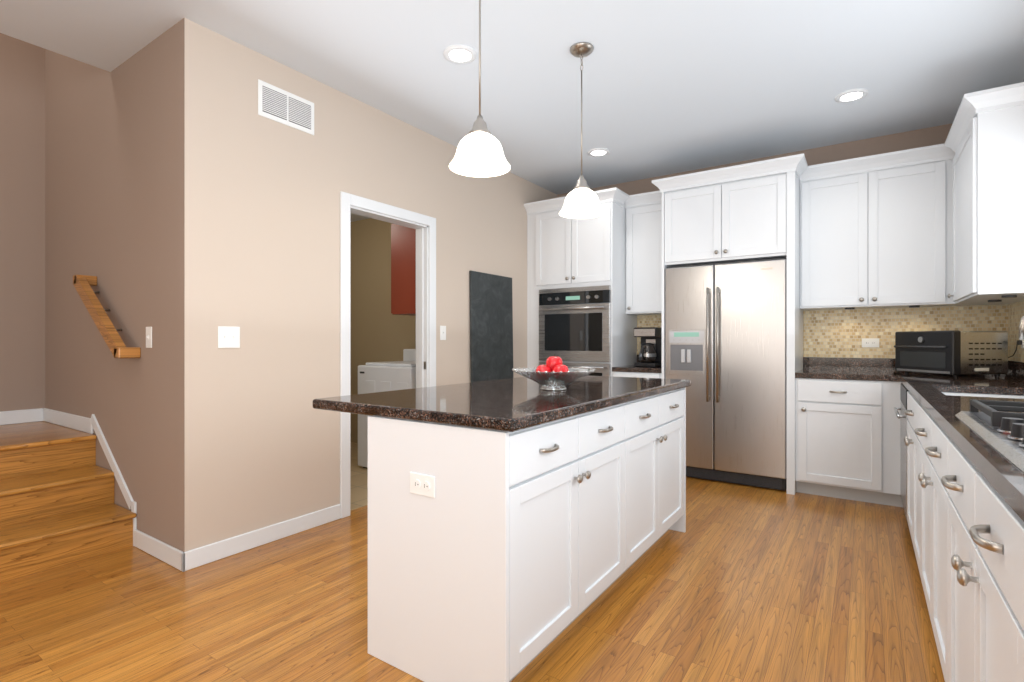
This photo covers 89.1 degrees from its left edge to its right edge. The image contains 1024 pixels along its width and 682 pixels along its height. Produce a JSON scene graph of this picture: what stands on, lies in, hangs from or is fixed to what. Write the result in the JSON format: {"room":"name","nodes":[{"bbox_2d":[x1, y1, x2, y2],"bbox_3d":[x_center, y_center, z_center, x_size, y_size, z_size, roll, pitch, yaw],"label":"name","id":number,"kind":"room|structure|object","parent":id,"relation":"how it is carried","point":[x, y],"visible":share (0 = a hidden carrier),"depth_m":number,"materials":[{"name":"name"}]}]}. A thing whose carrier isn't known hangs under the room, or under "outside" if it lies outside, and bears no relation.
{"room":"kitchen","nodes":[
{"label":"kitchen","id":0,"kind":"room"},
{"bbox_2d":[0,33,44,423],"bbox_3d":[-4.666,-1.500,2.101,0.120,5.300,4.230,0,0,34],"label":"wall","id":1,"kind":"structure","parent":0,"point":[22,225],"depth_m":3.71,"materials":[{"name":"beige paint"}]},
{"bbox_2d":[0,408,39,424],"bbox_3d":[-4.105,0.538,2.808,0.014,0.095,2.430,0,0,34],"label":"baseboard","id":2,"kind":"structure","parent":1,"relation":"attached to","point":[28,415],"depth_m":3.69,"materials":[{"name":"white wood"}]},
{"bbox_2d":[45,26,172,546],"bbox_3d":[-2.600,-1.500,3.326,2.160,5.300,0.120,0,0,34],"label":"wall","id":3,"kind":"structure","parent":0,"point":[108,179],"depth_m":3.06,"materials":[{"name":"beige paint"}]},
{"bbox_2d":[40,408,93,433],"bbox_3d":[-3.027,0.538,3.534,0.920,0.095,0.018,0,0,34],"label":"baseboard","id":4,"kind":"structure","parent":3,"relation":"attached to","point":[72,421],"depth_m":3.51,"materials":[{"name":"white wood"}]},
{"bbox_2d":[73,275,140,358],"bbox_3d":[-2.382,-0.155,3.042,0.710,0.500,0.105,0,0,34],"label":"handrail","id":5,"kind":"object","parent":3,"relation":"attached to","point":[118,348],"visible":0.98,"depth_m":2.97,"materials":[{"name":"brown wood"}]},
{"bbox_2d":[91,414,136,545],"bbox_3d":[-2.388,0.805,3.102,0.668,0.690,0.012,0,0,34],"label":"trim","id":6,"kind":"structure","parent":3,"relation":"attached to","point":[130,502],"depth_m":3.06,"materials":[{"name":"white wood"}]},
{"bbox_2d":[146,327,151,347],"bbox_3d":[-1.976,-0.020,2.821,0.070,0.115,0.014,0,0,34],"label":"light switch","id":7,"kind":"object","parent":3,"relation":"attached to","point":[148,337],"visible":1,"depth_m":2.81,"materials":[{"name":"white plastic"}]},
{"bbox_2d":[134,529,179,567],"bbox_3d":[-1.879,1.103,2.756,0.565,0.095,0.014,0,0,34],"label":"baseboard","id":8,"kind":"structure","parent":3,"relation":"attached to","point":[151,545],"depth_m":2.75,"materials":[{"name":"white wood"}]},
{"bbox_2d":[350,213,368,221],"bbox_3d":[-1.863,-1.400,4.410,2.160,0.100,2.500,0,0,34],"label":"ceiling","id":9,"kind":"structure","parent":0,"point":[354,217],"depth_m":5.68,"materials":[{"name":"white paint"}]},
{"bbox_2d":[173,18,556,551],"bbox_3d":[-0.620,-0.235,4.212,0.120,2.770,3.810,0,0,34],"label":"wall","id":10,"kind":"structure","parent":0,"point":[256,260],"depth_m":3.00,"materials":[{"name":"beige paint"}]},
{"bbox_2d":[218,326,239,347],"bbox_3d":[-1.511,-0.020,2.780,0.014,0.115,0.116,0,0,34],"label":"double light switch","id":11,"kind":"object","parent":10,"relation":"attached to","point":[228,337],"visible":1,"depth_m":2.78,"materials":[{"name":"white plastic"}]},
{"bbox_2d":[176,504,340,571],"bbox_3d":[-1.378,1.103,2.977,0.014,0.095,0.944,0,0,34],"label":"baseboard","id":12,"kind":"structure","parent":10,"relation":"attached to","point":[182,561],"depth_m":2.88,"materials":[{"name":"white wood"}]},
{"bbox_2d":[258,79,313,134],"bbox_3d":[-1.321,-1.370,3.062,0.010,0.200,0.360,0,0,34],"label":"air vent","id":13,"kind":"object","parent":10,"relation":"in","point":[279,105],"visible":1,"depth_m":3.04,"materials":[{"name":"white metal"}]},
{"bbox_2d":[340,191,435,518],"bbox_3d":[-0.915,0.090,3.777,0.156,2.120,0.900,0,0,34],"label":"door frame","id":14,"kind":"structure","parent":10,"relation":"attached to","point":[424,226],"depth_m":3.75,"materials":[{"name":"white wood"}]},
{"bbox_2d":[440,326,445,339],"bbox_3d":[-0.553,-0.065,4.190,0.014,0.115,0.070,0,0,34],"label":"light switch","id":15,"kind":"object","parent":10,"relation":"attached to","point":[442,332],"visible":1,"depth_m":4.18,"materials":[{"name":"white plastic"}]},
{"bbox_2d":[469,271,512,381],"bbox_3d":[-0.171,0.273,4.717,0.046,1.755,0.630,0,0,34],"label":"slate board","id":16,"kind":"object","parent":10,"relation":"attached to","point":[491,330],"visible":0.57,"depth_m":4.68,"materials":[{"name":"grey stone"}]},
{"bbox_2d":[350,218,415,442],"bbox_3d":[-1.177,-0.150,5.527,2.280,2.600,0.120,0,0,34],"label":"wall","id":17,"kind":"structure","parent":0,"point":[380,331],"depth_m":5.69,"materials":[{"name":"beige paint"}]},
{"bbox_2d":[0,442,944,681],"bbox_3d":[-1.135,1.198,2.004,6.070,0.104,8.280,0,0,34],"label":"floor","id":18,"kind":"structure","parent":0,"point":[734,582],"depth_m":2.22,"materials":[{"name":"brown wood"}]},
{"bbox_2d":[0,421,136,582],"bbox_3d":[-3.445,0.868,2.358,1.606,0.564,2.428,0,0,34],"label":"stairs","id":19,"kind":"structure","parent":18,"relation":"on","point":[58,507],"depth_m":2.87,"materials":[{"name":"brown wood"}]},
{"bbox_2d":[358,349,415,467],"bbox_3d":[-0.924,0.615,4.797,0.680,1.070,0.704,0,0,34],"label":"washer","id":20,"kind":"object","parent":18,"relation":"on","point":[374,377],"visible":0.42,"depth_m":4.59,"materials":[{"name":"white"}]},
{"bbox_2d":[368,387,685,681],"bbox_3d":[0.268,0.713,2.509,0.652,0.874,1.905,0,0,34],"label":"kitchen island","id":21,"kind":"object","parent":18,"relation":"on","point":[498,556],"visible":1,"depth_m":1.79,"materials":[{"name":"white wood"}]},
{"bbox_2d":[410,471,435,498],"bbox_3d":[-0.303,0.485,1.751,0.115,0.072,0.009,0,0,34],"label":"outlet","id":22,"kind":"object","parent":21,"relation":"attached to","point":[422,483],"depth_m":1.75,"materials":[{"name":"white plastic"}]},
{"bbox_2d":[313,375,690,431],"bbox_3d":[0.138,0.254,2.602,0.973,0.044,1.920,0,0,34],"label":"island countertop","id":23,"kind":"structure","parent":21,"relation":"on","point":[513,404],"depth_m":2.04,"materials":[{"name":"stone"}]},
{"bbox_2d":[512,354,594,390],"bbox_3d":[0.198,0.147,2.489,0.401,0.170,0.399,0,0,34],"label":"glass bowl","id":24,"kind":"object","parent":23,"relation":"on","point":[554,370],"visible":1,"depth_m":2.43,"materials":[{"name":"clear glass"}]},
{"bbox_2d":[524,187,636,375],"bbox_3d":[0.709,-0.110,5.183,0.983,2.520,0.705,0,0,34],"label":"tall cabinet","id":25,"kind":"object","parent":18,"relation":"on","point":[578,316],"visible":0.69,"depth_m":4.92,"materials":[{"name":"white wood"}]},
{"bbox_2d":[538,285,610,375],"bbox_3d":[0.566,0.157,4.907,0.750,1.327,0.086,0,0,34],"label":"wall oven","id":26,"kind":"object","parent":25,"relation":"in","point":[574,321],"depth_m":4.89,"materials":[{"name":"silver metal"}]},
{"bbox_2d":[613,372,661,378],"bbox_3d":[1.262,0.714,4.829,0.453,0.872,0.670,0,0,34],"label":"base cabinet","id":27,"kind":"object","parent":18,"relation":"on","point":[637,374],"visible":0.06,"depth_m":4.58,"materials":[{"name":"white wood"}]},
{"bbox_2d":[612,355,661,372],"bbox_3d":[1.271,0.206,4.842,0.453,0.140,0.638,0,0,34],"label":"countertop","id":28,"kind":"structure","parent":27,"relation":"on","point":[630,368],"depth_m":4.62,"materials":[{"name":"stone"}]},
{"bbox_2d":[634,327,661,366],"bbox_3d":[1.266,0.055,4.824,0.210,0.360,0.317,0,0,34],"label":"coffee maker","id":29,"kind":"object","parent":28,"relation":"on","point":[650,354],"visible":0.94,"depth_m":4.76,"materials":[{"name":"black plastic"}]},
{"bbox_2d":[665,258,786,490],"bbox_3d":[1.842,0.252,4.409,0.922,1.773,0.672,0,0,34],"label":"refrigerator","id":30,"kind":"object","parent":18,"relation":"on","point":[726,338],"visible":0.9,"depth_m":4.13,"materials":[{"name":"grey metal"}]},
{"bbox_2d":[652,153,807,494],"bbox_3d":[1.858,-0.110,4.404,1.137,2.520,0.703,0,0,34],"label":"surround","id":31,"kind":"object","parent":18,"relation":"on","point":[745,212],"visible":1,"depth_m":4.10,"materials":[{"name":"white wood"}]},
{"bbox_2d":[795,378,882,503],"bbox_3d":[2.513,0.714,3.997,0.528,0.872,0.638,0,0,34],"label":"base cabinet","id":32,"kind":"object","parent":18,"relation":"on","point":[847,439],"depth_m":3.74,"materials":[{"name":"white wood"}]},
{"bbox_2d":[795,357,894,380],"bbox_3d":[2.555,0.206,3.969,0.630,0.140,0.638,0,0,34],"label":"countertop","id":33,"kind":"structure","parent":32,"relation":"on","point":[870,369],"depth_m":4.09,"materials":[{"name":"stone"}]},
{"bbox_2d":[883,381,902,506],"bbox_3d":[3.018,0.714,3.654,0.810,0.872,0.638,0,0,34],"label":"base cabinet","id":34,"kind":"object","parent":18,"relation":"on","point":[891,389],"depth_m":3.57,"materials":[{"name":"white wood"}]},
{"bbox_2d":[893,383,908,518],"bbox_3d":[2.466,0.715,3.245,0.119,0.870,0.592,0,0,34],"label":"base cabinet","id":35,"kind":"object","parent":18,"relation":"on","point":[902,417],"visible":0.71,"depth_m":3.21,"materials":[{"name":"white wood"}]},
{"bbox_2d":[916,400,939,658],"bbox_3d":[1.794,0.714,1.707,0.648,0.872,1.024,0,0,34],"label":"base cabinet","id":36,"kind":"object","parent":18,"relation":"on","point":[927,429],"depth_m":1.95,"materials":[{"name":"white wood"}]},
{"bbox_2d":[904,391,1023,555],"bbox_3d":[2.282,0.714,2.426,0.648,0.872,0.962,0,0,34],"label":"base cabinet","id":37,"kind":"object","parent":18,"relation":"on","point":[910,440],"depth_m":2.66,"materials":[{"name":"white wood"}]},
{"bbox_2d":[940,427,1006,681],"bbox_3d":[1.288,0.714,0.963,0.648,0.872,1.024,0,0,34],"label":"base cabinet","id":38,"kind":"object","parent":18,"relation":"on","point":[965,524],"depth_m":1.19,"materials":[{"name":"white wood"}]},
{"bbox_2d":[895,360,1023,521],"bbox_3d":[1.764,0.206,1.666,0.651,0.140,5.338,0,0,34],"label":"countertop","id":39,"kind":"structure","parent":38,"relation":"on","point":[1003,475],"depth_m":1.92,"materials":[{"name":"stone"}]},
{"bbox_2d":[894,330,1007,376],"bbox_3d":[3.016,0.083,3.610,0.423,0.304,0.474,0,0,-4],"label":"toaster oven","id":40,"kind":"object","parent":39,"relation":"on","point":[955,353],"visible":0.98,"depth_m":3.39,"materials":[{"name":"black metal"}]},
{"bbox_2d":[955,399,1023,471],"bbox_3d":[1.368,0.207,1.119,0.535,0.056,0.910,0,0,34],"label":"cooktop","id":41,"kind":"object","parent":39,"relation":"in","point":[1002,433],"visible":1,"depth_m":1.29,"materials":[{"name":"silver metal"}]},
{"bbox_2d":[1019,316,1023,339],"bbox_3d":[2.435,0.034,2.352,0.217,0.401,0.120,0,0,34],"label":"faucet","id":42,"kind":"object","parent":39,"relation":"on","point":[1021,330],"visible":1,"depth_m":2.37,"materials":[{"name":"silver metal"}]},
{"bbox_2d":[1004,503,1023,681],"bbox_3d":[0.782,0.714,0.218,0.648,0.872,1.024,0,0,34],"label":"base cabinet","id":43,"kind":"object","parent":18,"relation":"on","point":[1013,524],"depth_m":0.85,"materials":[{"name":"white wood"}]},
{"bbox_2d":[0,0,1023,194],"bbox_3d":[-0.581,-1.745,1.628,4.730,0.250,8.280,0,0,34],"label":"ceiling","id":44,"kind":"structure","parent":0,"point":[672,86],"depth_m":3.01,"materials":[{"name":"white paint"}]},
{"bbox_2d":[443,44,476,63],"bbox_3d":[-0.293,-1.614,2.932,0.188,0.012,0.188,0,0,34],"label":"recessed light","id":45,"kind":"object","parent":44,"relation":"in","point":[460,54],"visible":1,"depth_m":2.92,"materials":[{"name":"white"}]},
{"bbox_2d":[449,0,510,176],"bbox_3d":[-0.131,-1.163,2.120,0.252,0.913,0.252,0,0,34],"label":"pendant light","id":46,"kind":"object","parent":44,"relation":"hanging from","point":[479,152],"visible":1,"depth_m":2.10,"materials":[{"name":"white glass"}]},
{"bbox_2d":[559,42,604,218],"bbox_3d":[0.386,-1.163,2.881,0.252,0.913,0.252,0,0,34],"label":"pendant light","id":47,"kind":"object","parent":44,"relation":"hanging from","point":[581,201],"visible":1,"depth_m":2.85,"materials":[{"name":"white glass"}]},
{"bbox_2d":[587,148,609,156],"bbox_3d":[0.741,-1.614,4.453,0.188,0.012,0.188,0,0,34],"label":"recessed light","id":48,"kind":"object","parent":44,"relation":"in","point":[597,152],"visible":1,"depth_m":4.44,"materials":[{"name":"white"}]},
{"bbox_2d":[835,88,868,102],"bbox_3d":[2.237,-1.614,3.425,0.188,0.012,0.188,0,0,34],"label":"recessed light","id":49,"kind":"object","parent":44,"relation":"in","point":[851,95],"visible":1,"depth_m":3.41,"materials":[{"name":"white"}]},
{"bbox_2d":[557,123,952,197],"bbox_3d":[2.052,-0.235,4.772,3.910,2.770,0.120,0,0,34],"label":"wall","id":50,"kind":"structure","parent":0,"point":[925,137],"depth_m":4.23,"materials":[{"name":"beige paint"}]},
{"bbox_2d":[625,190,661,314],"bbox_3d":[1.345,-0.815,4.952,0.453,1.110,0.373,0,0,34],"label":"upper cabinet","id":51,"kind":"object","parent":50,"relation":"attached to","point":[643,253],"visible":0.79,"depth_m":4.86,"materials":[{"name":"white wood"}]},
{"bbox_2d":[637,304,1007,357],"bbox_3d":[2.396,-0.062,4.458,2.745,0.396,0.008,0,0,34],"label":"backsplash","id":52,"kind":"structure","parent":50,"relation":"attached to","point":[837,333],"depth_m":4.12,"materials":[{"name":"tile"}]},
{"bbox_2d":[862,338,878,346],"bbox_3d":[2.854,0.015,4.137,0.115,0.072,0.009,0,0,34],"label":"outlet","id":53,"kind":"object","parent":52,"relation":"attached to","point":[870,342],"visible":1,"depth_m":4.14,"materials":[{"name":"white plastic"}]},
{"bbox_2d":[800,155,947,309],"bbox_3d":[2.753,-0.776,4.022,0.898,1.032,0.328,0,0,34],"label":"upper cabinet","id":54,"kind":"object","parent":50,"relation":"attached to","point":[876,231],"depth_m":3.86,"materials":[{"name":"white wood"}]},
{"bbox_3d":[1.292,-0.235,0.283,0.120,2.770,8.160,0,0,34],"label":"wall","id":55,"kind":"structure","parent":0,"visible":0},
{"bbox_2d":[945,82,1023,305],"bbox_3d":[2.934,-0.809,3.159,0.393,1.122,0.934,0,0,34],"label":"upper cabinet","id":56,"kind":"object","parent":55,"relation":"attached to","point":[984,141],"visible":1,"depth_m":2.88,"materials":[{"name":"white wood"}]},
{"bbox_2d":[1008,300,1023,361],"bbox_3d":[2.730,-0.062,2.515,0.008,0.396,2.830,0,0,34],"label":"backsplash","id":57,"kind":"structure","parent":55,"relation":"attached to","point":[1015,312],"depth_m":3.54,"materials":[{"name":"tile"}]},
{"bbox_2d":[1008,340,1023,357],"bbox_3d":[3.254,0.025,3.363,0.077,0.185,0.093,0,0,34],"label":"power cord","id":58,"kind":"object","parent":57,"relation":"attached to","point":[1020,342],"visible":0.62,"depth_m":3.33,"materials":[{"name":"black"}]},
{"bbox_3d":[-1.863,-0.100,4.410,2.160,2.500,2.500,0,0,34],"label":"lining","id":59,"kind":"object","parent":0,"visible":0},
{"bbox_2d":[391,223,415,315],"bbox_3d":[-0.662,-0.600,4.585,0.356,0.760,0.820,0,0,34],"label":"wall cabinet","id":60,"kind":"object","parent":59,"relation":"attached to","point":[403,270],"visible":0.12,"depth_m":4.24,"materials":[{"name":"brown wood"}]}
]}

